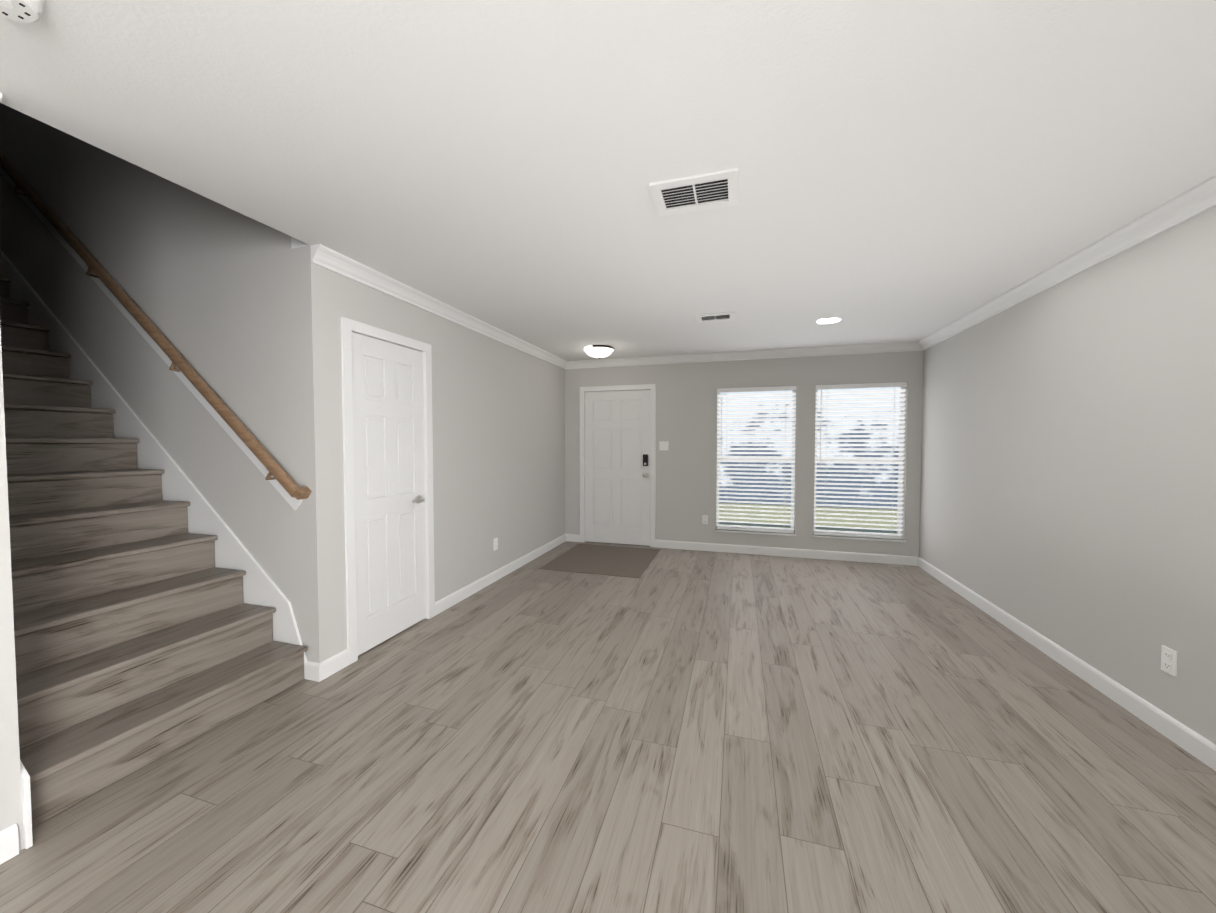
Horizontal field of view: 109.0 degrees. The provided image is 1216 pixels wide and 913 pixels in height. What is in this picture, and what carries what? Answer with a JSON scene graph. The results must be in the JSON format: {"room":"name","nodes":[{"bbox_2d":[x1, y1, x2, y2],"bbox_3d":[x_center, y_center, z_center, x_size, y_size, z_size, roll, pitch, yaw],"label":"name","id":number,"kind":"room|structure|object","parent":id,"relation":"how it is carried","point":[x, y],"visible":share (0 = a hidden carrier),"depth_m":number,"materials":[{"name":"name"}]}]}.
{"room":"living room","nodes":[
{"label":"living room","id":0,"kind":"room"},
{"bbox_2d":[0,103,299,633],"bbox_3d":[-3.737,-1.246,3.094,4.420,5.000,0.140,1,2,17],"label":"wall","id":1,"kind":"structure","parent":0,"point":[204,283],"depth_m":2.71,"materials":[{"name":"grey paint"}]},
{"bbox_2d":[0,167,302,509],"bbox_3d":[-3.286,-1.089,2.883,3.265,2.760,0.013,1,2,17],"label":"trim","id":2,"kind":"structure","parent":1,"relation":"attached to","point":[294,502],"depth_m":2.76,"materials":[{"name":"white paint"}]},
{"bbox_2d":[0,152,311,499],"bbox_3d":[-3.244,-1.152,2.830,3.270,2.753,0.085,1,2,17],"label":"handrail","id":3,"kind":"object","parent":1,"relation":"attached to","point":[277,471],"visible":0.94,"depth_m":2.66,"materials":[{"name":"brown wood"}]},
{"bbox_2d":[20,273,306,678],"bbox_3d":[-3.305,-0.282,2.914,3.290,3.084,0.015,1,2,17],"label":"trim","id":4,"kind":"structure","parent":1,"relation":"attached to","point":[260,588],"depth_m":2.76,"materials":[{"name":"white paint"}]},
{"bbox_2d":[291,246,564,662],"bbox_3d":[-1.181,-0.002,4.205,0.140,2.440,3.660,1,2,17],"label":"wall","id":5,"kind":"structure","parent":0,"point":[498,416],"depth_m":3.54,"materials":[{"name":"grey paint"}]},
{"bbox_2d":[340,317,434,664],"bbox_3d":[-1.536,0.207,3.002,0.155,2.100,0.780,1,2,17],"label":"trim","id":6,"kind":"structure","parent":5,"relation":"attached to","point":[349,327],"depth_m":2.67,"materials":[{"name":"white paint"}]},
{"bbox_2d":[352,332,425,655],"bbox_3d":[-1.480,0.236,2.985,0.098,2.024,0.654,1,2,17],"label":"closet door","id":7,"kind":"structure","parent":5,"relation":"in","point":[388,418],"depth_m":2.96,"materials":[{"name":"white paint"}]},
{"bbox_2d":[310,244,567,367],"bbox_3d":[-1.092,-1.173,4.103,0.068,0.092,3.590,1,2,17],"label":"crown molding","id":8,"kind":"structure","parent":5,"relation":"attached to","point":[325,257],"depth_m":3.10,"materials":[{"name":"white paint"}]},
{"bbox_2d":[493,537,497,550],"bbox_3d":[-1.098,0.857,4.249,0.010,0.115,0.070,1,2,17],"label":"electrical outlet","id":9,"kind":"object","parent":5,"relation":"attached to","point":[495,542],"visible":1,"depth_m":4.24,"materials":[{"name":"white plastic"}]},
{"bbox_2d":[435,534,567,615],"bbox_3d":[-0.969,1.154,4.680,0.014,0.100,2.700,1,2,17],"label":"baseboard","id":10,"kind":"structure","parent":5,"relation":"attached to","point":[441,605],"depth_m":4.18,"materials":[{"name":"white paint"}]},
{"bbox_2d":[0,541,1215,912],"bbox_3d":[0.303,1.351,1.681,4.460,0.100,8.000,1,2,17],"label":"floor","id":11,"kind":"structure","parent":0,"point":[686,731],"depth_m":1.75,"materials":[{"name":"grey wood"}]},
{"bbox_2d":[0,823,18,864],"bbox_3d":[-2.370,1.304,0.021,0.014,0.100,2.945,1,2,17],"label":"baseboard","id":12,"kind":"structure","parent":11,"relation":"on","point":[9,841],"depth_m":1.41,"materials":[{"name":"white paint"}]},
{"bbox_2d":[0,326,23,850],"bbox_3d":[-2.446,0.135,-0.002,0.140,2.440,2.990,1,2,17],"label":"wall pier","id":13,"kind":"object","parent":11,"relation":"on","point":[10,797],"visible":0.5,"depth_m":1.41,"materials":[{"name":"grey paint"}]},
{"bbox_2d":[0,249,32,848],"bbox_3d":[-3.558,-0.249,1.890,3.394,3.084,0.015,1,2,17],"label":"trim","id":14,"kind":"structure","parent":13,"relation":"attached to","point":[8,270],"depth_m":1.45,"materials":[{"name":"white paint"}]},
{"bbox_2d":[539,544,659,577],"bbox_3d":[-0.038,1.188,5.059,1.100,0.007,1.200,1,2,17],"label":"door mat","id":15,"kind":"object","parent":11,"relation":"on","point":[632,562],"visible":0.98,"depth_m":4.96,"materials":[{"name":"fabric"}]},
{"bbox_2d":[0,0,1215,360],"bbox_3d":[0.303,-1.263,1.597,4.460,0.250,8.000,1,2,17],"label":"ceiling","id":16,"kind":"structure","parent":0,"point":[912,170],"depth_m":1.54,"materials":[{"name":"white paint"}]},
{"bbox_2d":[0,0,44,22],"bbox_3d":[-1.438,-1.095,1.018,0.144,0.049,0.144,1,2,17],"label":"smoke detector","id":17,"kind":"object","parent":16,"relation":"attached to","point":[31,11],"visible":1,"depth_m":1.05,"materials":[{"name":"white plastic"}]},
{"bbox_2d":[584,345,613,358],"bbox_3d":[-0.105,-1.188,5.003,0.350,0.120,0.350,1,2,17],"label":"ceiling light","id":18,"kind":"object","parent":16,"relation":"attached to","point":[598,351],"visible":1,"depth_m":4.89,"materials":[{"name":"white glass"}]},
{"bbox_2d":[649,168,737,216],"bbox_3d":[0.380,-1.141,1.891,0.360,0.013,0.260,1,2,17],"label":"ceiling vent","id":19,"kind":"object","parent":16,"relation":"in","point":[710,190],"visible":1,"depth_m":1.88,"materials":[{"name":"white metal"}]},
{"bbox_2d":[695,312,734,322],"bbox_3d":[0.929,-1.201,3.751,0.320,0.013,0.220,1,2,17],"label":"ceiling vent","id":20,"kind":"object","parent":16,"relation":"in","point":[714,317],"visible":1,"depth_m":3.74,"materials":[{"name":"white metal"}]},
{"bbox_2d":[817,317,840,323],"bbox_3d":[1.963,-1.207,3.858,0.190,0.009,0.190,1,2,17],"label":"recessed light","id":21,"kind":"object","parent":16,"relation":"in","point":[828,320],"visible":0.98,"depth_m":3.83,"materials":[{"name":"white plastic"}]},
{"bbox_2d":[565,351,923,556],"bbox_3d":[1.434,-0.040,5.402,4.460,2.440,0.140,1,2,17],"label":"wall","id":22,"kind":"structure","parent":0,"point":[686,428],"depth_m":5.35,"materials":[{"name":"grey paint"}]},
{"bbox_2d":[585,390,650,545],"bbox_3d":[0.115,0.147,5.723,0.909,2.024,0.121,1,2,17],"label":"entry door","id":23,"kind":"structure","parent":22,"relation":"in","point":[617,467],"depth_m":5.74,"materials":[{"name":"white paint"}]},
{"bbox_2d":[580,384,655,546],"bbox_3d":[0.136,0.117,5.788,1.035,2.100,0.155,1,2,17],"label":"door frame","id":24,"kind":"structure","parent":22,"relation":"attached to","point":[651,387],"depth_m":5.66,"materials":[{"name":"white paint"}]},
{"bbox_2d":[659,441,668,449],"bbox_3d":[0.713,-0.135,5.537,0.116,0.115,0.010,1,2,17],"label":"light switch","id":25,"kind":"object","parent":22,"relation":"attached to","point":[663,445],"visible":1,"depth_m":5.54,"materials":[{"name":"white plastic"}]},
{"bbox_2d":[702,515,707,523],"bbox_3d":[1.211,0.789,5.418,0.070,0.115,0.010,1,2,17],"label":"electrical outlet","id":26,"kind":"object","parent":22,"relation":"attached to","point":[704,519],"visible":1,"depth_m":5.42,"materials":[{"name":"white plastic"}]},
{"bbox_2d":[563,341,915,368],"bbox_3d":[1.371,-1.211,5.275,4.110,0.092,0.068,1,2,17],"label":"crown molding","id":27,"kind":"structure","parent":22,"relation":"attached to","point":[896,346],"depth_m":5.17,"materials":[{"name":"white paint"}]},
{"bbox_2d":[715,529,795,535],"bbox_3d":[1.783,0.923,5.290,0.934,0.018,0.103,1,2,17],"label":"trim","id":28,"kind":"structure","parent":22,"relation":"attached to","point":[750,532],"depth_m":5.24,"materials":[{"name":"white paint"}]},
{"bbox_2d":[716,390,795,531],"bbox_3d":[1.804,0.037,5.333,0.908,1.748,0.045,1,2,17],"label":"window","id":29,"kind":"structure","parent":22,"relation":"in","point":[758,496],"depth_m":5.33,"materials":[{"name":"clear glass"}]},
{"bbox_2d":[716,386,796,533],"bbox_3d":[1.783,0.038,5.262,0.902,1.744,0.064,1,2,17],"label":"window blinds","id":30,"kind":"object","parent":29,"relation":"attached to","point":[755,389],"visible":0.96,"depth_m":5.26,"materials":[{"name":"white plastic"}]},
{"bbox_2d":[655,540,915,565],"bbox_3d":[1.994,1.137,5.192,2.885,0.100,0.014,1,2,17],"label":"baseboard","id":31,"kind":"structure","parent":22,"relation":"attached to","point":[729,548],"depth_m":5.14,"materials":[{"name":"white paint"}]},
{"bbox_2d":[812,535,905,541],"bbox_3d":[2.850,0.933,4.970,0.944,0.018,0.103,1,2,17],"label":"trim","id":32,"kind":"structure","parent":22,"relation":"attached to","point":[858,538],"depth_m":4.91,"materials":[{"name":"white paint"}]},
{"bbox_2d":[814,387,904,537],"bbox_3d":[2.872,0.047,5.012,0.918,1.748,0.045,1,2,17],"label":"window","id":33,"kind":"structure","parent":22,"relation":"in","point":[859,495],"depth_m":5.00,"materials":[{"name":"clear glass"}]},
{"bbox_2d":[814,382,906,539],"bbox_3d":[2.851,0.049,4.942,0.912,1.744,0.064,1,2,17],"label":"window blinds","id":34,"kind":"object","parent":33,"relation":"attached to","point":[861,385],"visible":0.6,"depth_m":4.93,"materials":[{"name":"white plastic"}]},
{"bbox_2d":[919,206,1215,744],"bbox_3d":[2.352,0.104,0.952,0.140,2.440,7.860,1,2,17],"label":"wall","id":35,"kind":"structure","parent":0,"point":[1068,476],"depth_m":2.40,"materials":[{"name":"grey paint"}]},
{"bbox_2d":[916,556,1215,770],"bbox_3d":[2.298,1.270,1.079,0.014,0.100,7.720,1,2,17],"label":"baseboard","id":36,"kind":"structure","parent":35,"relation":"attached to","point":[1192,742],"depth_m":2.37,"materials":[{"name":"white paint"}]},
{"bbox_2d":[916,174,1215,350],"bbox_3d":[2.272,-1.073,1.011,0.068,0.092,7.720,1,2,17],"label":"crown molding","id":37,"kind":"structure","parent":35,"relation":"attached to","point":[1190,202],"depth_m":2.37,"materials":[{"name":"white paint"}]},
{"bbox_2d":[1161,645,1177,676],"bbox_3d":[2.580,0.940,1.998,0.010,0.115,0.070,1,2,17],"label":"electrical outlet","id":38,"kind":"object","parent":35,"relation":"attached to","point":[1169,656],"visible":1,"depth_m":1.99,"materials":[{"name":"white plastic"}]},
{"bbox_3d":[-3.978,1.320,2.617,4.280,0.100,1.350,1,2,17],"label":"floor","id":39,"kind":"structure","parent":0,"visible":0},
{"bbox_2d":[0,277,306,827],"bbox_3d":[-3.873,-0.107,2.539,4.216,2.758,1.036,1,2,17],"label":"stairs","id":40,"kind":"structure","parent":39,"relation":"on","point":[143,634],"depth_m":2.20,"materials":[{"name":"grey wood"}]}
]}

